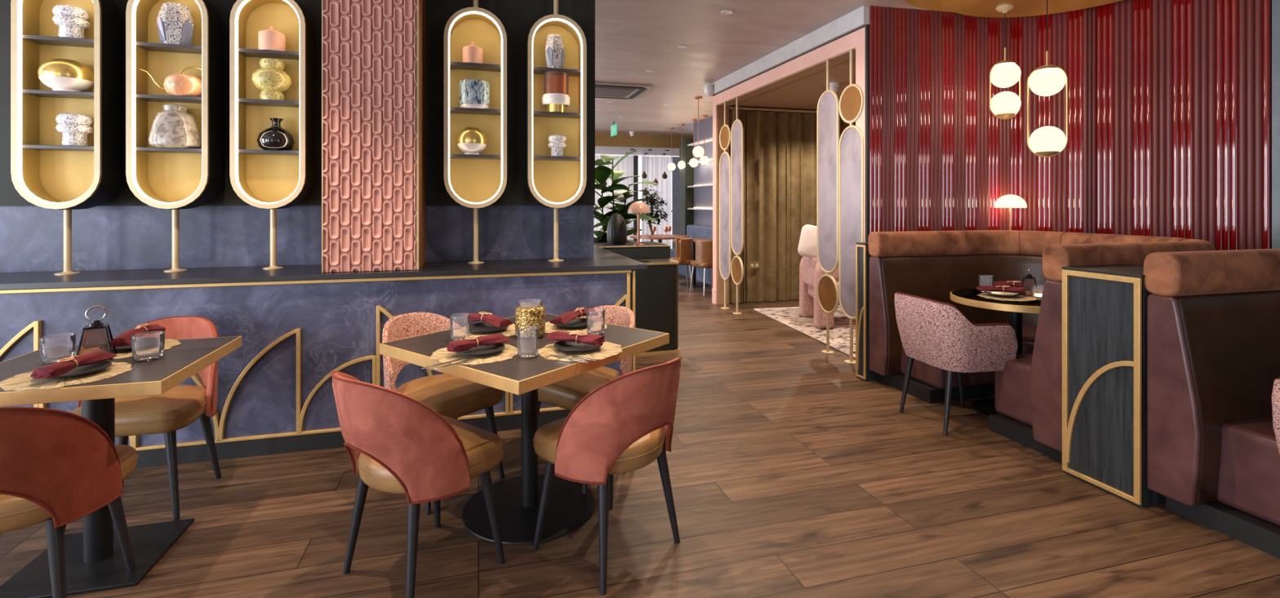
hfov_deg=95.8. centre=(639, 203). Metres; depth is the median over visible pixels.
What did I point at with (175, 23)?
vase
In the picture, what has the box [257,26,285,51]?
lidded jar
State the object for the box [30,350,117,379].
napkin
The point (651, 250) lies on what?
counter
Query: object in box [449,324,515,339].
placemat
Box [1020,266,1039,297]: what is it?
candle lantern
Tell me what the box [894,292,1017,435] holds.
armchair
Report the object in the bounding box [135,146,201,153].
shelf
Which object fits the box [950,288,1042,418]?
table
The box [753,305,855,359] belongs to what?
rug
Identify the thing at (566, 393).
dining chair
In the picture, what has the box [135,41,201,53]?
shelf
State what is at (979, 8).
ceiling
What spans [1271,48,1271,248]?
wall
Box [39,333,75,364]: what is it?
tumbler
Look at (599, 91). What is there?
grille
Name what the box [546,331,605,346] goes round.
napkin
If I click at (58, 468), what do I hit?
dining chair
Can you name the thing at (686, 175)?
column
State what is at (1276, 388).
armchair
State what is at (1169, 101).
wall
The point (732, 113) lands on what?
curtain
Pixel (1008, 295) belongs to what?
plate
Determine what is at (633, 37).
ceiling
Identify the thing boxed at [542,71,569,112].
jar
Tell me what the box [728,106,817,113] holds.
track
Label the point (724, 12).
recessed light
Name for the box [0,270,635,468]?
wall
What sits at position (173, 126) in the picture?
jar
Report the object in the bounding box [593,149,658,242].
fiddle leaf fig
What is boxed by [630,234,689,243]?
round table
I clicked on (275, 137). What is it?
bottle vase
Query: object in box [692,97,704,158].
globe pendant
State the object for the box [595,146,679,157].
ceiling
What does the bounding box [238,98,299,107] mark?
shelf
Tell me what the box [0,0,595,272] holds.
wall
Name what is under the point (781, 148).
curtain
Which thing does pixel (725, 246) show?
glass screen
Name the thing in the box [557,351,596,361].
fork
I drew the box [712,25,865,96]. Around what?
trim
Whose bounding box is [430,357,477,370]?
fork
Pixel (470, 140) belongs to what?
decorative sphere
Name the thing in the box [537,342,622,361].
placemat
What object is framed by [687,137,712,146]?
wall shelf
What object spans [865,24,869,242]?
wall
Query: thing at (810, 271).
lounge chair
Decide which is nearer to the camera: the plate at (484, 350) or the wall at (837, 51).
the plate at (484, 350)
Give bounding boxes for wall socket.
[749,262,759,268]
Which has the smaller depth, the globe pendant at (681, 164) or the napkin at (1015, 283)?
the napkin at (1015, 283)
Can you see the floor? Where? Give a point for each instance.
(793, 474)
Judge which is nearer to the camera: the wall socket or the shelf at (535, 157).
the shelf at (535, 157)
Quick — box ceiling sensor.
[629,131,635,136]
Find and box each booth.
[867,230,1215,462]
[1143,248,1279,559]
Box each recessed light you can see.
[676,45,687,48]
[720,10,733,14]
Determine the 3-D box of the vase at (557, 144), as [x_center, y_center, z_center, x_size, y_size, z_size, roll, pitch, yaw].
[-0.556,-0.383,3.888,0.125,0.143,0.124,0,0,-16]
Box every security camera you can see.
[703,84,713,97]
[829,82,839,93]
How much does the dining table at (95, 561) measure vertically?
0.750 m
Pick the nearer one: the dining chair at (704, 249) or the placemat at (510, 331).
the placemat at (510, 331)
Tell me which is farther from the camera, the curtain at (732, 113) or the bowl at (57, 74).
the curtain at (732, 113)
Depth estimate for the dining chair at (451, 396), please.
2.76 m
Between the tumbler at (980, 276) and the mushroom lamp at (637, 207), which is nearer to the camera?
the tumbler at (980, 276)
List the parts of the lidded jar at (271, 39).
lid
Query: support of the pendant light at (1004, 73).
hanging from the ceiling at (633, 37)
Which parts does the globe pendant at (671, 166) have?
stem, globe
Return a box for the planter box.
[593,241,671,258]
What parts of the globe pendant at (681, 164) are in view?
globe, stem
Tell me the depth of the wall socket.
7.75 m
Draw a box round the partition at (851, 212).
[838,49,863,364]
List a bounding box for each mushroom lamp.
[627,201,649,245]
[994,194,1026,230]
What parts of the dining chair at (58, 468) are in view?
leg, backrest, seat, leg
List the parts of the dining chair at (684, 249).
seat, backrest, leg, leg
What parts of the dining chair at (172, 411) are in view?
leg, seat, backrest, leg, leg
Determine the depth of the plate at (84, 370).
2.03 m
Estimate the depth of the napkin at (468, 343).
2.30 m
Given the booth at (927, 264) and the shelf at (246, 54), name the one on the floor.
the booth at (927, 264)
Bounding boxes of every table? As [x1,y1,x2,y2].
[0,336,241,597]
[379,313,669,544]
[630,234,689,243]
[671,238,712,287]
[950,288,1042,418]
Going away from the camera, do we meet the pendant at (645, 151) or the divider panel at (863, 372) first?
the divider panel at (863, 372)
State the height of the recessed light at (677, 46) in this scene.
0.006 m
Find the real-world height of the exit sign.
0.270 m
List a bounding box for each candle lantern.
[75,306,117,359]
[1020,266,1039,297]
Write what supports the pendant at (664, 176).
hanging from the ceiling at (609, 151)
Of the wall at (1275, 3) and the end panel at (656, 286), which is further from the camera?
the end panel at (656, 286)
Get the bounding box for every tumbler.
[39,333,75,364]
[131,331,164,362]
[449,313,470,341]
[516,326,538,359]
[586,309,604,335]
[978,275,994,293]
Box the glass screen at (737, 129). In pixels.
[730,97,743,314]
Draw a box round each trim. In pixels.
[595,133,693,148]
[710,5,869,95]
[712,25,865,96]
[903,0,952,12]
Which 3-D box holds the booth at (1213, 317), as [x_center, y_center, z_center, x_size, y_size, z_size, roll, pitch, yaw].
[3.136,0.781,2.023,1.439,1.139,1.552,0,0,-16]
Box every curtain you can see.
[593,155,633,240]
[641,155,671,248]
[728,109,745,303]
[746,111,855,302]
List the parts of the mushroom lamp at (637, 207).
stem, lamp shade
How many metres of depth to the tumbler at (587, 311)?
2.63 m
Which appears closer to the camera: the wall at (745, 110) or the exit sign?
the wall at (745, 110)
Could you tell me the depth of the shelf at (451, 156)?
3.72 m
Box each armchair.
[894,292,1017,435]
[1271,377,1279,453]
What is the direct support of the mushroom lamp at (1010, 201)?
on the ledge
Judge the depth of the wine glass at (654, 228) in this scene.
10.41 m
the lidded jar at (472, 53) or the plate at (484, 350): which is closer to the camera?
the plate at (484, 350)
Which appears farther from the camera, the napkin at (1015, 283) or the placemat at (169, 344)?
the napkin at (1015, 283)
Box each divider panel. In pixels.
[855,242,879,381]
[1062,264,1165,507]
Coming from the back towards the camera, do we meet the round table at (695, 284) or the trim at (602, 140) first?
the trim at (602, 140)
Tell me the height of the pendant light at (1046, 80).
1.195 m
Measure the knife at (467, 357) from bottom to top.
0.003 m
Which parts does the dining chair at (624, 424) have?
leg, seat, leg, leg, backrest, leg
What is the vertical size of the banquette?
0.920 m
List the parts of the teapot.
spout, handle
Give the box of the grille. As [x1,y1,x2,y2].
[595,87,635,97]
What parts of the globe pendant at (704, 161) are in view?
globe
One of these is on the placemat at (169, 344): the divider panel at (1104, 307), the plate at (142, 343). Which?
the plate at (142, 343)
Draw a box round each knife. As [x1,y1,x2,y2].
[421,356,468,368]
[548,354,588,363]
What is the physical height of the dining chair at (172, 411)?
0.783 m
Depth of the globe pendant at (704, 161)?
10.57 m
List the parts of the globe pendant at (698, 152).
stem, globe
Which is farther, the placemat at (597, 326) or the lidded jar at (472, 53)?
the lidded jar at (472, 53)
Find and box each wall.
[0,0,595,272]
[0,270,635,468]
[693,116,712,226]
[711,26,865,304]
[745,110,817,301]
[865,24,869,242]
[869,0,1271,250]
[1271,0,1279,248]
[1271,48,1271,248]
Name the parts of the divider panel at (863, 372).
arc trim, frame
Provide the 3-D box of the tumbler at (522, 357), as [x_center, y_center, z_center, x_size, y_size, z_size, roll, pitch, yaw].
[-0.438,0.543,2.260,0.086,0.112,0.086,0,0,-16]
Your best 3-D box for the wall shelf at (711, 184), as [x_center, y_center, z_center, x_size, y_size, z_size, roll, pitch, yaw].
[1.463,-0.339,10.095,0.148,0.042,3.260,0,0,-16]
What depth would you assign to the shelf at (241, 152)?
3.41 m
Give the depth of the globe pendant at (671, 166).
12.34 m
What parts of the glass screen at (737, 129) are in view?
oval frame, glass panel, capsule frame, glass panel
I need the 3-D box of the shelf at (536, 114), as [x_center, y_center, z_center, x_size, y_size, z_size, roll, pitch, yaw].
[-0.567,-0.596,3.897,0.331,0.018,0.136,0,0,-16]
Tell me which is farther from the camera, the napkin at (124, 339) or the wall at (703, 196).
the wall at (703, 196)
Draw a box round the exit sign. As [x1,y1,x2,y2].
[610,121,617,136]
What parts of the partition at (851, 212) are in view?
glass panel, capsule frame, glass panel, oval frame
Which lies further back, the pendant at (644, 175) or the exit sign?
the pendant at (644, 175)
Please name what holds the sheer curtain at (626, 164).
hanging from the ceiling at (609, 151)
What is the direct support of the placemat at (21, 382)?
on the dining table at (95, 561)
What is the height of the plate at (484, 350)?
0.019 m
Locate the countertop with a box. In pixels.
[0,245,647,289]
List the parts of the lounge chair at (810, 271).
backrest, seat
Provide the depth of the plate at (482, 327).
2.71 m
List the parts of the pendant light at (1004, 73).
frame, cord, globe, globe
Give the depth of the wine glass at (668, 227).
10.48 m
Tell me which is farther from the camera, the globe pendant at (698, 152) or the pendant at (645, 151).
the pendant at (645, 151)
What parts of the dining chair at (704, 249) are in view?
leg, seat, backrest, leg, leg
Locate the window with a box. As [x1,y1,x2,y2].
[633,155,671,248]
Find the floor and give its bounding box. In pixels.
[0,273,1279,597]
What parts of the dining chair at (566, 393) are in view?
leg, seat, leg, backrest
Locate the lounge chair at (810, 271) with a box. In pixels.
[799,256,838,328]
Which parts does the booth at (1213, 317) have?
backrest, seat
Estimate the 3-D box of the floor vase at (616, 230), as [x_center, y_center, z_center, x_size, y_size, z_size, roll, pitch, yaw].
[-0.230,0.257,5.771,0.201,0.300,0.201,0,0,-16]
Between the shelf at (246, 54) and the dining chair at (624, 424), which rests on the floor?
the dining chair at (624, 424)
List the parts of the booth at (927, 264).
seat, backrest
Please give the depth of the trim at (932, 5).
4.52 m
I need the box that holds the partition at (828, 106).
[817,59,839,354]
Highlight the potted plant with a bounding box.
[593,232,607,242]
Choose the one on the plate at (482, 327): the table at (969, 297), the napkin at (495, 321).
the napkin at (495, 321)
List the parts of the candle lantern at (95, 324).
ring handle, glass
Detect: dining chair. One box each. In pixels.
[0,407,138,597]
[63,315,221,530]
[329,371,505,597]
[382,312,504,515]
[532,356,682,595]
[537,305,634,493]
[670,237,693,291]
[689,240,712,296]
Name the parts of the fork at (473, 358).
handle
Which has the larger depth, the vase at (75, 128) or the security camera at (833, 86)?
the security camera at (833, 86)
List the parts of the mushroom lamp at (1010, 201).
stem, lamp shade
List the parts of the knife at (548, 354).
blade, handle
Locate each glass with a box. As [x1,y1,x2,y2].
[652,226,656,236]
[663,226,667,237]
[667,226,671,236]
[1031,284,1042,300]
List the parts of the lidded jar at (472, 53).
lid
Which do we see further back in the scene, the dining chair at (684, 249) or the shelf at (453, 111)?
the dining chair at (684, 249)
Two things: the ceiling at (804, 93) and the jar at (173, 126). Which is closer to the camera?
the jar at (173, 126)
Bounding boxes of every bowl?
[37,58,93,92]
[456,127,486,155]
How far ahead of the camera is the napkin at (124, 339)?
2.36 m
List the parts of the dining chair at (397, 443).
leg, backrest, leg, seat, leg, leg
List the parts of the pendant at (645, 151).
cord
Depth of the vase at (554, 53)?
3.84 m
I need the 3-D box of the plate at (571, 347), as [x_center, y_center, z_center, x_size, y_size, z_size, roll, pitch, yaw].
[-0.253,0.585,2.363,0.196,0.019,0.196,0,0,-16]
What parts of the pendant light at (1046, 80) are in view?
cord, globe, globe, frame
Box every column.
[321,0,426,272]
[679,138,693,235]
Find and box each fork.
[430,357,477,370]
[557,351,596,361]
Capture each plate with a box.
[47,360,111,379]
[98,337,159,351]
[456,343,505,356]
[465,322,508,333]
[553,318,594,328]
[553,341,601,352]
[985,291,1022,297]
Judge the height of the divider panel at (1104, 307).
1.032 m
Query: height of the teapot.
0.182 m
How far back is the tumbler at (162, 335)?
2.22 m
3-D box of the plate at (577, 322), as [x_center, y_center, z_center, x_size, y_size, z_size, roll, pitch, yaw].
[-0.322,0.585,2.806,0.196,0.019,0.196,0,0,-16]
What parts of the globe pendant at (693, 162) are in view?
globe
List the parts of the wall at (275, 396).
trim, trim, trim, trim, trim, trim, trim, skirting, trim, trim, trim, trim, trim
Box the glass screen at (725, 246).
[719,102,731,309]
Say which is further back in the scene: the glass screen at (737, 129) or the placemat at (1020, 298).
the glass screen at (737, 129)
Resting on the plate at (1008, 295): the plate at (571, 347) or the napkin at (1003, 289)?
the napkin at (1003, 289)
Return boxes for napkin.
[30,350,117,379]
[103,324,165,347]
[446,333,511,352]
[464,311,512,328]
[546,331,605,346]
[549,307,598,324]
[976,285,1025,293]
[990,280,1033,289]
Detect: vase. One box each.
[51,4,90,38]
[55,113,93,146]
[156,2,195,45]
[251,58,292,100]
[257,118,295,151]
[515,298,545,339]
[544,34,564,68]
[547,134,566,156]
[606,213,626,244]
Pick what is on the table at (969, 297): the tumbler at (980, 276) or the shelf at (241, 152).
the tumbler at (980, 276)
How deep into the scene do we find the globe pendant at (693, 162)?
11.10 m
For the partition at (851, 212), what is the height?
2.652 m
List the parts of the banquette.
seat, backrest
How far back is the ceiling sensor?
12.99 m
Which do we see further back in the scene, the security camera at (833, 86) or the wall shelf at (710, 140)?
the wall shelf at (710, 140)
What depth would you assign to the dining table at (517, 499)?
2.47 m
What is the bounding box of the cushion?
[797,224,817,257]
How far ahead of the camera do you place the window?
16.01 m
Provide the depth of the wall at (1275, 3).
3.85 m
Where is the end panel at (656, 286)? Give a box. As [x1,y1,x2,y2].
[630,257,679,355]
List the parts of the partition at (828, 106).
glass panel, glass panel, oval frame, capsule frame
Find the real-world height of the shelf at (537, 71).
0.018 m
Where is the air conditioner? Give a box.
[595,81,652,100]
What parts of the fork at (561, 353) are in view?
handle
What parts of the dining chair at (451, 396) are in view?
backrest, leg, seat, leg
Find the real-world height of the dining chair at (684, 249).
0.802 m
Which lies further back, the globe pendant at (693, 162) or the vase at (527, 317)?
the globe pendant at (693, 162)
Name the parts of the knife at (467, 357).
handle, blade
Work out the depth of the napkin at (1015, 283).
3.88 m
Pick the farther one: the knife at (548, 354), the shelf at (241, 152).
the shelf at (241, 152)
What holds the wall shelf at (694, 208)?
attached to the wall at (703, 196)
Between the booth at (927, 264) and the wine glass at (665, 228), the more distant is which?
the wine glass at (665, 228)
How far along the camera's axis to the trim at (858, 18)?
5.63 m
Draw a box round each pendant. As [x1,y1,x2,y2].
[641,171,647,178]
[642,151,647,195]
[662,171,667,179]
[667,128,675,171]
[677,124,684,169]
[688,119,698,168]
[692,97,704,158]
[699,115,709,166]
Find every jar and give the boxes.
[148,104,200,148]
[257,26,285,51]
[459,80,489,109]
[462,42,482,63]
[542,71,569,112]
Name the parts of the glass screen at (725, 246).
glass panel, glass panel, oval frame, capsule frame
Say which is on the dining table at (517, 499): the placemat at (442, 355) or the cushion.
the placemat at (442, 355)
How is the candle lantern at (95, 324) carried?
on the dining table at (95, 561)
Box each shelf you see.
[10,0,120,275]
[22,35,93,48]
[22,89,93,99]
[22,144,93,151]
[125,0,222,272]
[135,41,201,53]
[135,94,201,103]
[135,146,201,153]
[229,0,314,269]
[238,48,299,60]
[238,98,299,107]
[238,149,299,155]
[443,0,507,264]
[449,62,501,71]
[449,107,501,115]
[449,154,501,159]
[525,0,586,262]
[533,66,581,76]
[533,111,581,118]
[533,155,581,160]
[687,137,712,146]
[687,183,712,187]
[687,207,712,210]
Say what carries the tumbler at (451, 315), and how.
on the dining table at (517, 499)
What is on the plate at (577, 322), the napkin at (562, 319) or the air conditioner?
the napkin at (562, 319)
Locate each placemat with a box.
[0,362,132,391]
[69,338,181,359]
[430,344,519,365]
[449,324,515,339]
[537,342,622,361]
[545,320,607,333]
[977,293,1036,302]
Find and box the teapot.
[139,66,201,97]
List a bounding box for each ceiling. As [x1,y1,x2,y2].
[595,0,1271,136]
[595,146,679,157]
[728,57,855,111]
[940,0,1124,17]
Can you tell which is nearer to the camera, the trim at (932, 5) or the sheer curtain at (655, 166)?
the trim at (932, 5)
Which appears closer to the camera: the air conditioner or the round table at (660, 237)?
the air conditioner
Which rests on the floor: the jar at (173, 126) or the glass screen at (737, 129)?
the glass screen at (737, 129)
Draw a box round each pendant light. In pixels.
[989,4,1021,119]
[1026,0,1067,157]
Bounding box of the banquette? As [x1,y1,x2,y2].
[670,225,712,285]
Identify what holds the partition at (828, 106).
on the floor
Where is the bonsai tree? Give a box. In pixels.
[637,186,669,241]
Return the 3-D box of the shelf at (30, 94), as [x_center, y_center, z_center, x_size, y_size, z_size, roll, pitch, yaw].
[-3.140,-0.596,3.178,0.331,0.018,0.136,0,0,-16]
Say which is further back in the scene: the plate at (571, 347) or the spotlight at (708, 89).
the spotlight at (708, 89)

